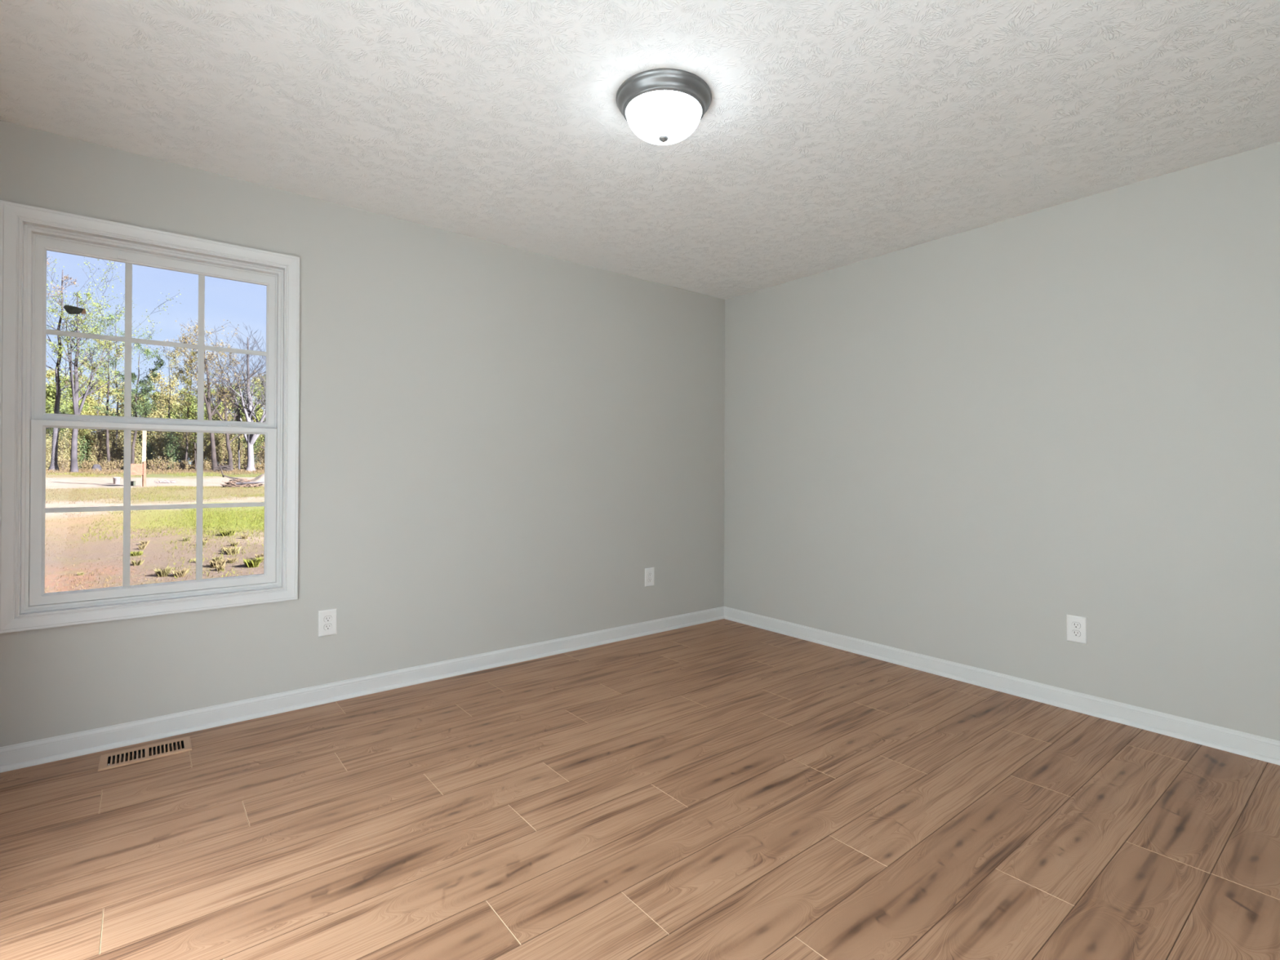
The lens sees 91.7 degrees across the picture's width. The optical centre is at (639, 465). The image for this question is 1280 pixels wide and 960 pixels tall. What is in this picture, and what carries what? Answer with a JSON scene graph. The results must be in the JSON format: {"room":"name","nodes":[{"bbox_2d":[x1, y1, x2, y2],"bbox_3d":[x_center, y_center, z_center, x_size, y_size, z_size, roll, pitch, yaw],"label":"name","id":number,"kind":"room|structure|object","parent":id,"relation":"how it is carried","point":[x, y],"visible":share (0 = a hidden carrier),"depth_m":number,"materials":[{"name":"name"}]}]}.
{"room":"empty bedroom","nodes":[
{"label":"empty bedroom","id":0,"kind":"room"},
{"bbox_2d":[0,120,724,746],"bbox_3d":[-0.942,0.085,3.577,4.215,2.740,0.120,0,0,-39],"label":"wall","id":1,"kind":"structure","parent":0,"point":[499,443],"depth_m":3.33,"materials":[{"name":"grey paint"}]},
{"bbox_2d":[0,200,299,633],"bbox_3d":[-2.046,-0.179,2.681,0.999,1.619,0.137,0,0,-39],"label":"window","id":2,"kind":"structure","parent":1,"relation":"in","point":[27,232],"depth_m":2.58,"materials":[{"name":"white"}]},
{"bbox_2d":[63,305,86,314],"bbox_3d":[-2.292,-0.629,2.520,0.069,0.035,0.005,0,0,-39],"label":"sticker","id":3,"kind":"object","parent":2,"relation":"attached to","point":[69,309],"visible":1,"depth_m":2.52,"materials":[{"name":"brown"}]},
{"bbox_2d":[318,608,337,636],"bbox_3d":[-1.522,0.767,3.031,0.082,0.126,0.008,0,0,-39],"label":"wall outlet","id":4,"kind":"object","parent":1,"relation":"attached to","point":[327,619],"visible":1,"depth_m":3.03,"materials":[{"name":"white plastic"}]},
{"bbox_2d":[324,623,332,630],"bbox_3d":[-1.521,0.786,3.029,0.036,0.029,0.003,0,0,-39],"label":"receptacle","id":5,"kind":"object","parent":4,"relation":"attached to","point":[326,626],"depth_m":3.03,"materials":[{"name":"white"}]},
{"bbox_2d":[324,615,332,622],"bbox_3d":[-1.520,0.748,3.029,0.036,0.029,0.003,0,0,-39],"label":"receptacle","id":6,"kind":"object","parent":4,"relation":"attached to","point":[326,618],"depth_m":3.03,"materials":[{"name":"white"}]},
{"bbox_2d":[0,606,724,773],"bbox_3d":[-0.900,1.112,3.515,3.975,0.087,0.028,0,0,-39],"label":"baseboard","id":7,"kind":"structure","parent":1,"relation":"attached to","point":[21,755],"depth_m":2.95,"materials":[{"name":"white"}]},
{"bbox_2d":[644,567,653,586],"bbox_3d":[0.068,0.772,4.301,0.082,0.126,0.008,0,0,-39],"label":"wall outlet","id":8,"kind":"object","parent":1,"relation":"attached to","point":[649,572],"visible":1,"depth_m":4.30,"materials":[{"name":"white plastic"}]},
{"bbox_2d":[0,618,1279,959],"bbox_3d":[0.308,1.155,2.002,3.975,0.001,3.900,0,0,-39],"label":"floor","id":9,"kind":"structure","parent":0,"point":[720,789],"depth_m":1.99,"materials":[{"name":"brown wood"}]},
{"bbox_2d":[97,736,191,771],"bbox_3d":[-1.965,1.179,2.475,0.287,0.076,0.152,0,0,-39],"label":"floor vent","id":10,"kind":"object","parent":9,"relation":"in","point":[106,762],"visible":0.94,"depth_m":2.47,"materials":[{"name":"brown"}]},
{"bbox_2d":[0,0,1279,299],"bbox_3d":[0.319,-1.410,2.012,4.215,0.250,4.140,0,0,-39],"label":"ceiling","id":11,"kind":"structure","parent":0,"point":[832,134],"depth_m":2.23,"materials":[{"name":"white"}]},
{"bbox_2d":[616,68,711,145],"bbox_3d":[0.083,-1.209,2.179,0.335,0.152,0.335,0,0,4],"label":"ceiling lamp","id":12,"kind":"object","parent":11,"relation":"attached to","point":[661,106],"visible":1,"depth_m":2.09,"materials":[{"name":"glass"}]},
{"bbox_2d":[724,142,1279,741],"bbox_3d":[1.950,0.097,3.238,0.120,2.740,4.020,0,0,-39],"label":"wall","id":13,"kind":"structure","parent":0,"point":[957,447],"depth_m":3.06,"materials":[{"name":"grey paint"}]},
{"bbox_2d":[724,606,1279,765],"bbox_3d":[1.850,1.123,3.235,0.028,0.087,3.900,0,0,-39],"label":"baseboard","id":14,"kind":"structure","parent":13,"relation":"attached to","point":[1246,744],"depth_m":3.05,"materials":[{"name":"white"}]},
{"bbox_2d":[1066,614,1086,644],"bbox_3d":[2.081,0.781,2.964,0.008,0.126,0.082,0,0,-39],"label":"wall outlet","id":15,"kind":"object","parent":13,"relation":"attached to","point":[1076,625],"visible":1,"depth_m":2.96,"materials":[{"name":"white plastic"}]},
{"bbox_2d":[1071,630,1080,636],"bbox_3d":[2.079,0.800,2.963,0.003,0.029,0.036,0,0,-39],"label":"receptacle","id":16,"kind":"object","parent":15,"relation":"attached to","point":[1074,633],"depth_m":2.96,"materials":[{"name":"white"}]},
{"bbox_2d":[1071,622,1080,628],"bbox_3d":[2.079,0.762,2.963,0.003,0.029,0.036,0,0,-39],"label":"receptacle","id":17,"kind":"object","parent":15,"relation":"attached to","point":[1074,624],"depth_m":2.96,"materials":[{"name":"white"}]},
{"label":"outside","id":18,"kind":"structure","parent":0,"visible":0},
{"bbox_2d":[44,464,264,593],"bbox_3d":[-30.570,0.747,43.827,180.000,1.953,180.000,0,0,-39],"label":"ground","id":19,"kind":"structure","parent":18,"point":[112,550],"depth_m":12.87,"materials":[{"name":"soil"}]},
{"bbox_2d":[45,431,52,469],"bbox_3d":[-48.871,-1.418,50.538,1.194,3.641,2.062,0,0,42],"label":"shrub","id":20,"kind":"object","parent":19,"relation":"on","point":[48,444],"visible":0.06,"depth_m":50.88,"materials":[{"name":"green plant"}]},
{"bbox_2d":[45,429,60,469],"bbox_3d":[-49.262,-1.323,51.664,1.711,3.362,1.279,0,0,-21],"label":"shrub","id":21,"kind":"object","parent":19,"relation":"on","point":[47,465],"visible":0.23,"depth_m":51.62,"materials":[{"name":"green plant"}]},
{"bbox_2d":[57,456,70,470],"bbox_3d":[-45.583,-0.136,49.152,1.132,1.217,0.953,0,0,-39],"label":"dry brush","id":22,"kind":"object","parent":19,"relation":"on","point":[61,464],"visible":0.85,"depth_m":49.02,"materials":[{"name":"plant"}]},
{"bbox_2d":[57,431,71,468],"bbox_3d":[-48.681,-1.300,52.427,1.419,3.275,1.213,0,0,-15],"label":"shrub","id":23,"kind":"object","parent":19,"relation":"on","point":[62,453],"visible":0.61,"depth_m":52.30,"materials":[{"name":"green plant"}]},
{"bbox_2d":[45,371,85,449],"bbox_3d":[-54.341,-4.267,57.699,4.431,9.085,5.116,0,0,-30],"label":"tree","id":24,"kind":"object","parent":19,"relation":"on","point":[51,395],"visible":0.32,"depth_m":57.55,"materials":[{"name":"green plant"}]},
{"bbox_2d":[45,364,89,436],"bbox_3d":[-65.627,-5.488,69.307,7.295,11.410,6.304,0,0,-39],"label":"tree","id":25,"kind":"object","parent":19,"relation":"on","point":[51,374],"visible":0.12,"depth_m":68.43,"materials":[{"name":"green plant"}]},
{"bbox_2d":[45,375,92,444],"bbox_3d":[-60.536,-4.575,66.231,5.182,9.678,6.110,0,0,-39],"label":"tree","id":26,"kind":"object","parent":19,"relation":"on","point":[69,395],"visible":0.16,"depth_m":65.53,"materials":[{"name":"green plant"}]},
{"bbox_2d":[45,254,98,471],"bbox_3d":[-44.920,-7.563,47.996,4.367,16.338,4.481,0,0,-4],"label":"bare tree","id":27,"kind":"object","parent":19,"relation":"on","point":[54,459],"visible":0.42,"depth_m":47.67,"materials":[{"name":"grey plant"}]},
{"bbox_2d":[57,428,88,467],"bbox_3d":[-48.472,-1.947,53.066,1.994,4.535,1.244,0,0,-39],"label":"shrub","id":28,"kind":"object","parent":19,"relation":"on","point":[69,435],"visible":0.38,"depth_m":53.07,"materials":[{"name":"green plant"}]},
{"bbox_2d":[67,429,93,468],"bbox_3d":[-48.263,-1.571,53.541,1.764,3.790,1.376,0,0,-42],"label":"shrub","id":29,"kind":"object","parent":19,"relation":"on","point":[84,456],"visible":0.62,"depth_m":53.50,"materials":[{"name":"green plant"}]},
{"bbox_2d":[49,372,111,440],"bbox_3d":[-62.101,-4.971,69.356,5.650,10.355,6.814,0,0,-39],"label":"tree","id":30,"kind":"object","parent":19,"relation":"on","point":[82,389],"visible":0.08,"depth_m":68.08,"materials":[{"name":"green plant"}]},
{"bbox_2d":[61,382,106,448],"bbox_3d":[-61.076,-4.771,69.168,6.358,9.952,5.618,0,0,-39],"label":"tree","id":31,"kind":"object","parent":19,"relation":"on","point":[91,383],"visible":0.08,"depth_m":69.23,"materials":[{"name":"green plant"}]},
{"bbox_2d":[78,459,102,469],"bbox_3d":[-44.340,-0.060,50.055,1.615,1.013,1.001,0,0,-22],"label":"dry brush","id":32,"kind":"object","parent":19,"relation":"on","point":[85,464],"visible":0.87,"depth_m":49.88,"materials":[{"name":"plant"}]},
{"bbox_2d":[80,428,104,464],"bbox_3d":[-47.857,-1.633,54.336,1.748,3.919,1.329,0,0,-39],"label":"shrub","id":33,"kind":"object","parent":19,"relation":"on","point":[91,442],"visible":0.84,"depth_m":54.15,"materials":[{"name":"green plant"}]},
{"bbox_2d":[65,380,121,452],"bbox_3d":[-54.210,-4.136,61.798,6.013,8.903,5.056,0,0,-39],"label":"tree","id":34,"kind":"object","parent":19,"relation":"on","point":[88,397],"visible":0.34,"depth_m":61.80,"materials":[{"name":"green plant"}]},
{"bbox_2d":[90,464,102,471],"bbox_3d":[-43.039,0.206,49.224,0.840,0.600,0.819,0,0,-39],"label":"tree stump","id":35,"kind":"object","parent":19,"relation":"on","point":[95,466],"visible":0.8,"depth_m":49.05,"materials":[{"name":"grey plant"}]},
{"bbox_2d":[46,305,154,466],"bbox_3d":[-46.388,-6.696,53.498,6.458,14.366,7.468,0,0,-15],"label":"leafy tree","id":36,"kind":"object","parent":19,"relation":"on","point":[110,315],"visible":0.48,"depth_m":53.96,"materials":[{"name":"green plant"}]},
{"bbox_2d":[89,414,111,468],"bbox_3d":[-47.432,-2.075,54.831,1.783,4.831,1.463,0,0,-39],"label":"shrub","id":37,"kind":"object","parent":19,"relation":"on","point":[100,449],"visible":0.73,"depth_m":54.61,"materials":[{"name":"plant"}]},
{"bbox_2d":[87,408,124,454],"bbox_3d":[-53.484,-2.643,62.009,4.215,6.308,4.274,0,0,-39],"label":"tree","id":38,"kind":"object","parent":19,"relation":"on","point":[102,408],"visible":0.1,"depth_m":62.18,"materials":[{"name":"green plant"}]},
{"bbox_2d":[66,338,152,468],"bbox_3d":[-44.828,-5.252,52.637,5.463,11.507,3.868,0,0,-39],"label":"leafy tree","id":39,"kind":"object","parent":19,"relation":"on","point":[108,452],"visible":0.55,"depth_m":52.44,"materials":[{"name":"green plant"}]},
{"bbox_2d":[101,429,121,469],"bbox_3d":[-46.494,-1.866,54.809,1.299,4.484,1.516,0,0,36],"label":"shrub","id":40,"kind":"object","parent":19,"relation":"on","point":[113,455],"visible":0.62,"depth_m":54.62,"materials":[{"name":"green plant"}]},
{"bbox_2d":[98,457,124,470],"bbox_3d":[-43.304,-0.143,50.985,1.988,1.196,1.092,0,0,-39],"label":"dry brush","id":41,"kind":"object","parent":19,"relation":"on","point":[111,465],"visible":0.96,"depth_m":50.91,"materials":[{"name":"plant"}]},
{"bbox_2d":[45,256,184,471],"bbox_3d":[-42.417,-8.372,47.543,8.849,18.042,10.002,0,0,23],"label":"leafy tree","id":42,"kind":"object","parent":19,"relation":"on","point":[74,384],"visible":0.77,"depth_m":46.96,"materials":[{"name":"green plant"}]},
{"bbox_2d":[112,477,120,484],"bbox_3d":[-25.973,0.760,30.854,0.305,0.335,0.313,0,0,-39],"label":"bucket","id":43,"kind":"object","parent":19,"relation":"on","point":[116,480],"visible":0.89,"depth_m":30.76,"materials":[{"name":"grey"}]},
{"bbox_2d":[92,380,150,458],"bbox_3d":[-58.078,-4.485,70.153,7.743,10.022,6.583,0,0,-39],"label":"tree","id":44,"kind":"object","parent":19,"relation":"on","point":[122,388],"visible":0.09,"depth_m":69.00,"materials":[{"name":"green plant"}]},
{"bbox_2d":[111,430,133,469],"bbox_3d":[-45.371,-1.750,54.784,1.799,4.315,1.197,0,0,-32],"label":"shrub","id":45,"kind":"object","parent":19,"relation":"on","point":[119,454],"visible":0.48,"depth_m":54.44,"materials":[{"name":"green plant"}]},
{"bbox_2d":[104,394,151,458],"bbox_3d":[-53.637,-3.876,65.160,5.327,8.419,6.972,0,0,-39],"label":"tree","id":46,"kind":"object","parent":19,"relation":"on","point":[133,415],"visible":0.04,"depth_m":65.41,"materials":[{"name":"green plant"}]},
{"bbox_2d":[90,342,168,463],"bbox_3d":[-43.032,-4.989,52.781,4.511,11.148,4.119,0,0,21],"label":"leafy tree","id":47,"kind":"object","parent":19,"relation":"on","point":[159,364],"visible":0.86,"depth_m":52.67,"materials":[{"name":"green plant"}]},
{"bbox_2d":[119,430,146,463],"bbox_3d":[-43.818,-1.555,53.816,1.499,4.000,1.579,0,0,14],"label":"shrub","id":48,"kind":"object","parent":19,"relation":"on","point":[139,459],"visible":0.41,"depth_m":53.84,"materials":[{"name":"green plant"}]},
{"bbox_2d":[129,550,143,556],"bbox_3d":[-8.399,1.469,10.330,0.233,0.094,0.244,0,0,-39],"label":"clump","id":49,"kind":"object","parent":19,"relation":"on","point":[139,553],"visible":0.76,"depth_m":10.31,"materials":[{"name":"green plant"}]},
{"bbox_2d":[131,559,144,565],"bbox_3d":[-7.652,1.485,9.472,0.168,0.118,0.168,0,0,-39],"label":"clump","id":50,"kind":"object","parent":19,"relation":"on","point":[134,562],"visible":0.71,"depth_m":9.46,"materials":[{"name":"green plant"}]},
{"bbox_2d":[120,394,155,451],"bbox_3d":[-54.609,-3.803,67.620,4.383,8.252,4.732,0,0,-39],"label":"tree","id":51,"kind":"object","parent":19,"relation":"on","point":[140,394],"visible":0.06,"depth_m":67.52,"materials":[{"name":"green plant"}]},
{"bbox_2d":[130,431,146,486],"bbox_3d":[-23.437,-0.475,28.998,0.658,3.317,0.225,0,0,-39],"label":"timber post","id":52,"kind":"object","parent":19,"relation":"on","point":[135,468],"visible":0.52,"depth_m":29.07,"materials":[{"name":"brown wood"}]},
{"bbox_2d":[137,438,157,469],"bbox_3d":[-44.239,-1.275,55.663,1.351,3.385,1.914,0,0,38],"label":"shrub","id":53,"kind":"object","parent":19,"relation":"on","point":[148,452],"visible":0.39,"depth_m":55.63,"materials":[{"name":"green plant"}]},
{"bbox_2d":[139,434,161,468],"bbox_3d":[-44.359,-1.438,56.247,1.227,3.661,2.073,0,0,36],"label":"shrub","id":54,"kind":"object","parent":19,"relation":"on","point":[150,441],"visible":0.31,"depth_m":56.27,"materials":[{"name":"green plant"}]},
{"bbox_2d":[44,467,264,592],"bbox_3d":[-21.969,0.906,29.944,20.349,1.478,58.648,0,0,-39],"label":"dry grass","id":55,"kind":"structure","parent":19,"relation":"on","point":[51,471],"depth_m":22.98,"materials":[{"name":"plant"}]},
{"bbox_2d":[135,391,175,466],"bbox_3d":[-49.873,-3.765,65.255,5.488,8.256,5.062,0,0,-39],"label":"tree","id":56,"kind":"object","parent":19,"relation":"on","point":[154,393],"visible":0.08,"depth_m":64.44,"materials":[{"name":"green plant"}]},
{"bbox_2d":[47,471,264,581],"bbox_3d":[-20.537,1.019,28.166,15.928,1.191,51.145,0,0,-39],"label":"grass","id":57,"kind":"structure","parent":19,"relation":"on","point":[206,529],"depth_m":15.37,"materials":[{"name":"plant"}]},
{"bbox_2d":[146,455,173,471],"bbox_3d":[-40.965,-0.170,52.796,2.095,1.372,1.313,0,0,-39],"label":"dry brush","id":58,"kind":"object","parent":19,"relation":"on","point":[152,464],"visible":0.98,"depth_m":52.79,"materials":[{"name":"plant"}]},
{"bbox_2d":[131,370,188,451],"bbox_3d":[-48.648,-4.661,63.549,5.309,10.003,6.769,0,0,-39],"label":"tree","id":59,"kind":"object","parent":19,"relation":"on","point":[158,377],"visible":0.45,"depth_m":62.76,"materials":[{"name":"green plant"}]},
{"bbox_2d":[148,431,173,470],"bbox_3d":[-42.026,-1.868,54.819,2.097,4.634,1.155,0,0,-14],"label":"shrub","id":60,"kind":"object","parent":19,"relation":"on","point":[160,452],"visible":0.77,"depth_m":54.65,"materials":[{"name":"green plant"}]},
{"bbox_2d":[153,565,173,577],"bbox_3d":[-6.649,1.493,8.674,0.230,0.156,0.259,0,0,-39],"label":"clump","id":61,"kind":"object","parent":19,"relation":"on","point":[159,572],"visible":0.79,"depth_m":8.63,"materials":[{"name":"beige plant"}]},
{"bbox_2d":[153,479,176,483],"bbox_3d":[-25.108,0.864,32.883,0.952,0.260,1.180,0,0,-39],"label":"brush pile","id":62,"kind":"object","parent":19,"relation":"on","point":[166,481],"visible":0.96,"depth_m":32.84,"materials":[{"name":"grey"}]},
{"bbox_2d":[138,346,196,443],"bbox_3d":[-41.748,-5.234,55.851,4.426,11.520,4.656,0,0,-18],"label":"tree","id":63,"kind":"object","parent":19,"relation":"on","point":[182,372],"visible":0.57,"depth_m":55.19,"materials":[{"name":"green plant"}]},
{"bbox_2d":[155,431,186,470],"bbox_3d":[-41.385,-1.776,54.867,2.229,4.459,1.348,0,0,-11],"label":"shrub","id":64,"kind":"object","parent":19,"relation":"on","point":[171,455],"visible":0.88,"depth_m":54.73,"materials":[{"name":"green plant"}]},
{"bbox_2d":[153,390,196,462],"bbox_3d":[-48.253,-3.643,64.462,5.338,8.279,3.607,0,0,36],"label":"tree","id":65,"kind":"object","parent":19,"relation":"on","point":[171,415],"visible":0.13,"depth_m":64.20,"materials":[{"name":"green plant"}]},
{"bbox_2d":[171,568,189,577],"bbox_3d":[-6.433,1.507,8.711,0.201,0.131,0.206,0,0,-23],"label":"clump","id":66,"kind":"object","parent":19,"relation":"on","point":[176,573],"visible":0.93,"depth_m":8.67,"materials":[{"name":"plant"}]},
{"bbox_2d":[165,402,196,463],"bbox_3d":[-47.290,-3.036,64.016,3.776,6.852,3.540,0,0,37],"label":"tree","id":67,"kind":"object","parent":19,"relation":"on","point":[193,406],"visible":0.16,"depth_m":63.91,"materials":[{"name":"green plant"}]},
{"bbox_2d":[168,415,194,467],"bbox_3d":[-43.756,-2.241,59.214,2.385,5.153,1.238,0,0,-39],"label":"shrub","id":68,"kind":"object","parent":19,"relation":"on","point":[182,442],"visible":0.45,"depth_m":59.22,"materials":[{"name":"plant"}]},
{"bbox_2d":[170,460,192,470],"bbox_3d":[-39.873,-0.019,53.789,1.860,1.044,1.103,0,0,-39],"label":"dry brush","id":69,"kind":"object","parent":19,"relation":"on","point":[183,464],"visible":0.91,"depth_m":53.78,"materials":[{"name":"plant"}]},
{"bbox_2d":[155,350,226,470],"bbox_3d":[-39.532,-4.765,54.438,5.766,10.658,3.384,0,0,-20],"label":"tree","id":70,"kind":"object","parent":19,"relation":"on","point":[188,382],"visible":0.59,"depth_m":54.38,"materials":[{"name":"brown plant"}]},
{"bbox_2d":[167,387,217,464],"bbox_3d":[-47.973,-3.843,66.648,5.301,9.066,5.217,0,0,-39],"label":"tree","id":71,"kind":"object","parent":19,"relation":"on","point":[182,388],"visible":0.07,"depth_m":66.84,"materials":[{"name":"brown plant"}]},
{"bbox_2d":[175,398,216,470],"bbox_3d":[-39.371,-2.852,54.405,2.545,6.875,3.333,0,0,32],"label":"sapling","id":72,"kind":"object","parent":19,"relation":"on","point":[187,402],"visible":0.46,"depth_m":54.38,"materials":[{"name":"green plant"}]},
{"bbox_2d":[182,431,209,468],"bbox_3d":[-41.803,-1.695,58.726,2.312,4.161,1.561,0,0,-15],"label":"shrub","id":73,"kind":"object","parent":19,"relation":"on","point":[188,444],"visible":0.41,"depth_m":58.43,"materials":[{"name":"green plant"}]},
{"bbox_2d":[177,388,222,456],"bbox_3d":[-47.002,-4.211,66.625,5.274,9.085,5.516,0,0,-39],"label":"tree","id":74,"kind":"object","parent":19,"relation":"on","point":[197,388],"visible":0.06,"depth_m":66.10,"materials":[{"name":"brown plant"}]},
{"bbox_2d":[191,433,211,468],"bbox_3d":[-41.956,-2.275,60.028,2.330,5.341,1.734,0,0,-39],"label":"shrub","id":75,"kind":"object","parent":19,"relation":"on","point":[204,434],"visible":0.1,"depth_m":59.92,"materials":[{"name":"green plant"}]},
{"bbox_2d":[192,460,211,470],"bbox_3d":[-38.586,-0.059,54.716,2.064,1.078,1.208,0,0,-39],"label":"dry brush","id":76,"kind":"object","parent":19,"relation":"on","point":[205,464],"visible":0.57,"depth_m":54.76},
{"bbox_2d":[143,318,261,471],"bbox_3d":[-36.179,-5.643,52.089,7.554,12.627,7.911,0,0,19],"label":"tree","id":77,"kind":"object","parent":19,"relation":"on","point":[214,462],"visible":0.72,"depth_m":51.88,"materials":[{"name":"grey plant"}]},
{"bbox_2d":[190,401,237,466],"bbox_3d":[-45.919,-3.287,66.491,4.967,7.275,4.524,0,0,19],"label":"tree","id":78,"kind":"object","parent":19,"relation":"on","point":[221,403],"visible":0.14,"depth_m":66.13,"materials":[{"name":"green plant"}]},
{"bbox_2d":[203,419,225,469],"bbox_3d":[-40.587,-2.068,59.203,2.515,4.988,1.276,0,0,-45],"label":"shrub","id":79,"kind":"object","parent":19,"relation":"on","point":[217,440],"visible":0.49,"depth_m":59.28,"materials":[{"name":"green plant"}]},
{"bbox_2d":[208,558,226,568],"bbox_3d":[-6.374,1.487,9.383,0.229,0.143,0.242,0,0,-19],"label":"clump","id":80,"kind":"object","parent":19,"relation":"on","point":[212,563],"visible":0.62,"depth_m":9.36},
{"bbox_2d":[203,388,234,465],"bbox_3d":[-45.160,-4.036,67.321,4.883,8.739,5.170,0,0,-39],"label":"tree","id":81,"kind":"object","parent":19,"relation":"on","point":[223,409],"visible":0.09,"depth_m":67.09,"materials":[{"name":"brown plant"}]},
{"bbox_2d":[214,564,225,571],"bbox_3d":[-6.171,1.507,9.136,0.131,0.119,0.154,0,0,-19],"label":"clump","id":82,"kind":"object","parent":19,"relation":"on","point":[219,569],"visible":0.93,"depth_m":9.12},
{"bbox_2d":[213,464,235,471],"bbox_3d":[-34.203,0.250,51.132,1.484,0.621,1.285,0,0,-39],"label":"brush pile","id":83,"kind":"object","parent":19,"relation":"on","point":[224,468],"visible":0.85,"depth_m":50.98,"materials":[{"name":"brown plant"}]},
{"bbox_2d":[215,433,234,468],"bbox_3d":[-41.102,-1.919,61.375,1.774,4.631,1.806,0,0,11],"label":"shrub","id":84,"kind":"object","parent":19,"relation":"on","point":[224,457],"visible":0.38,"depth_m":61.17,"materials":[{"name":"plant"}]},
{"bbox_2d":[218,528,235,536],"bbox_3d":[-8.503,1.393,12.813,0.305,0.144,0.308,0,0,-39],"label":"clump","id":85,"kind":"object","parent":19,"relation":"on","point":[225,533],"visible":0.76,"depth_m":12.75,"materials":[{"name":"green plant"}]},
{"bbox_2d":[190,323,266,471],"bbox_3d":[-33.734,-5.971,54.247,9.234,13.360,9.389,0,0,-33],"label":"tree","id":86,"kind":"object","parent":19,"relation":"on","point":[250,439],"visible":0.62,"depth_m":53.98,"materials":[{"name":"grey plant"}]},
{"bbox_2d":[193,376,262,470],"bbox_3d":[-35.416,-3.557,53.010,3.784,8.436,5.393,0,0,22],"label":"bare tree","id":87,"kind":"object","parent":19,"relation":"on","point":[227,435],"visible":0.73,"depth_m":52.98,"materials":[{"name":"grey plant"}]},
{"bbox_2d":[226,557,238,563],"bbox_3d":[-6.398,1.491,9.743,0.162,0.119,0.146,0,0,9],"label":"clump","id":88,"kind":"object","parent":19,"relation":"on","point":[233,560],"visible":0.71,"depth_m":9.73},
{"bbox_2d":[224,546,240,555],"bbox_3d":[-6.954,1.454,10.613,0.258,0.144,0.269,0,0,-39],"label":"clump","id":89,"kind":"object","parent":19,"relation":"on","point":[230,551],"visible":0.87,"depth_m":10.56,"materials":[{"name":"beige plant"}]},
{"bbox_2d":[220,384,247,463],"bbox_3d":[-47.982,-4.786,73.123,6.833,10.770,6.450,0,0,-39],"label":"tree","id":90,"kind":"object","parent":19,"relation":"on","point":[239,404],"visible":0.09,"depth_m":73.38,"materials":[{"name":"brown plant"}]},
{"bbox_2d":[222,433,247,470],"bbox_3d":[-37.873,-1.848,58.205,2.222,4.689,1.524,0,0,-28],"label":"shrub","id":91,"kind":"object","parent":19,"relation":"on","point":[235,455],"visible":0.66,"depth_m":58.09,"materials":[{"name":"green plant"}]},
{"bbox_2d":[217,464,264,488],"bbox_3d":[-19.617,0.553,30.816,2.194,1.198,1.362,0,0,-39],"label":"brush pile","id":92,"kind":"object","parent":19,"relation":"on","point":[243,482],"visible":0.98,"depth_m":30.49,"materials":[{"name":"brown plant"}]},
{"bbox_2d":[228,400,259,470],"bbox_3d":[-35.499,-2.708,55.756,2.487,6.730,2.440,0,0,45],"label":"sapling","id":93,"kind":"object","parent":19,"relation":"on","point":[238,437],"visible":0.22,"depth_m":55.31,"materials":[{"name":"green plant"}]},
{"bbox_2d":[231,434,256,468],"bbox_3d":[-39.535,-1.615,62.116,1.778,3.980,2.080,0,0,32],"label":"shrub","id":94,"kind":"object","parent":19,"relation":"on","point":[245,448],"visible":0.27,"depth_m":62.08,"materials":[{"name":"plant"}]},
{"bbox_2d":[229,384,263,463],"bbox_3d":[-49.870,-5.021,78.614,5.026,10.965,7.300,0,0,-39],"label":"tree","id":95,"kind":"object","parent":19,"relation":"on","point":[257,406],"visible":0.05,"depth_m":78.26,"materials":[{"name":"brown plant"}]},
{"bbox_2d":[240,404,264,458],"bbox_3d":[-45.756,-3.469,73.961,4.790,7.885,4.280,0,0,-39],"label":"tree","id":96,"kind":"object","parent":19,"relation":"on","point":[244,420],"visible":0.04,"depth_m":73.50,"materials":[{"name":"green plant"}]},
{"bbox_2d":[243,556,262,567],"bbox_3d":[-5.872,1.480,9.422,0.259,0.169,0.264,0,0,-39],"label":"clump","id":97,"kind":"object","parent":19,"relation":"on","point":[250,563],"visible":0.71,"depth_m":9.37,"materials":[{"name":"green plant"}]},
{"bbox_2d":[245,434,262,468],"bbox_3d":[-39.246,-2.144,63.311,1.988,4.984,1.920,0,0,-3],"label":"shrub","id":98,"kind":"object","parent":19,"relation":"on","point":[255,459],"visible":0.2,"depth_m":63.26,"materials":[{"name":"green plant"}]},
{"bbox_2d":[249,375,266,451],"bbox_3d":[-35.557,-4.307,59.831,4.134,9.752,3.903,0,0,31],"label":"leafy tree","id":99,"kind":"object","parent":19,"relation":"on","point":[257,441],"visible":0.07,"depth_m":59.54,"materials":[{"name":"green plant"}]},
{"bbox_2d":[251,473,264,484],"bbox_3d":[-20.447,0.695,34.575,3.073,0.655,2.504,0,0,-39],"label":"dirt mound","id":100,"kind":"object","parent":19,"relation":"on","point":[260,477],"visible":0.15,"depth_m":33.87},
{"bbox_2d":[251,377,266,439],"bbox_3d":[-41.092,-4.777,69.689,4.723,10.692,5.476,0,0,22],"label":"tree","id":101,"kind":"object","parent":19,"relation":"on","point":[252,377],"visible":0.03,"depth_m":68.93,"materials":[{"name":"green plant"}]},
{"bbox_2d":[253,434,264,466],"bbox_3d":[-36.340,-1.790,60.308,1.935,4.492,2.134,0,0,9],"label":"shrub","id":102,"kind":"object","parent":19,"relation":"on","point":[261,451],"visible":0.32,"depth_m":59.86,"materials":[{"name":"plant"}]},
{"bbox_2d":[254,462,264,471],"bbox_3d":[-34.925,0.036,57.528,1.548,1.054,1.116,0,0,-39],"label":"dry brush","id":103,"kind":"object","parent":19,"relation":"on","point":[260,467],"visible":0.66,"depth_m":57.36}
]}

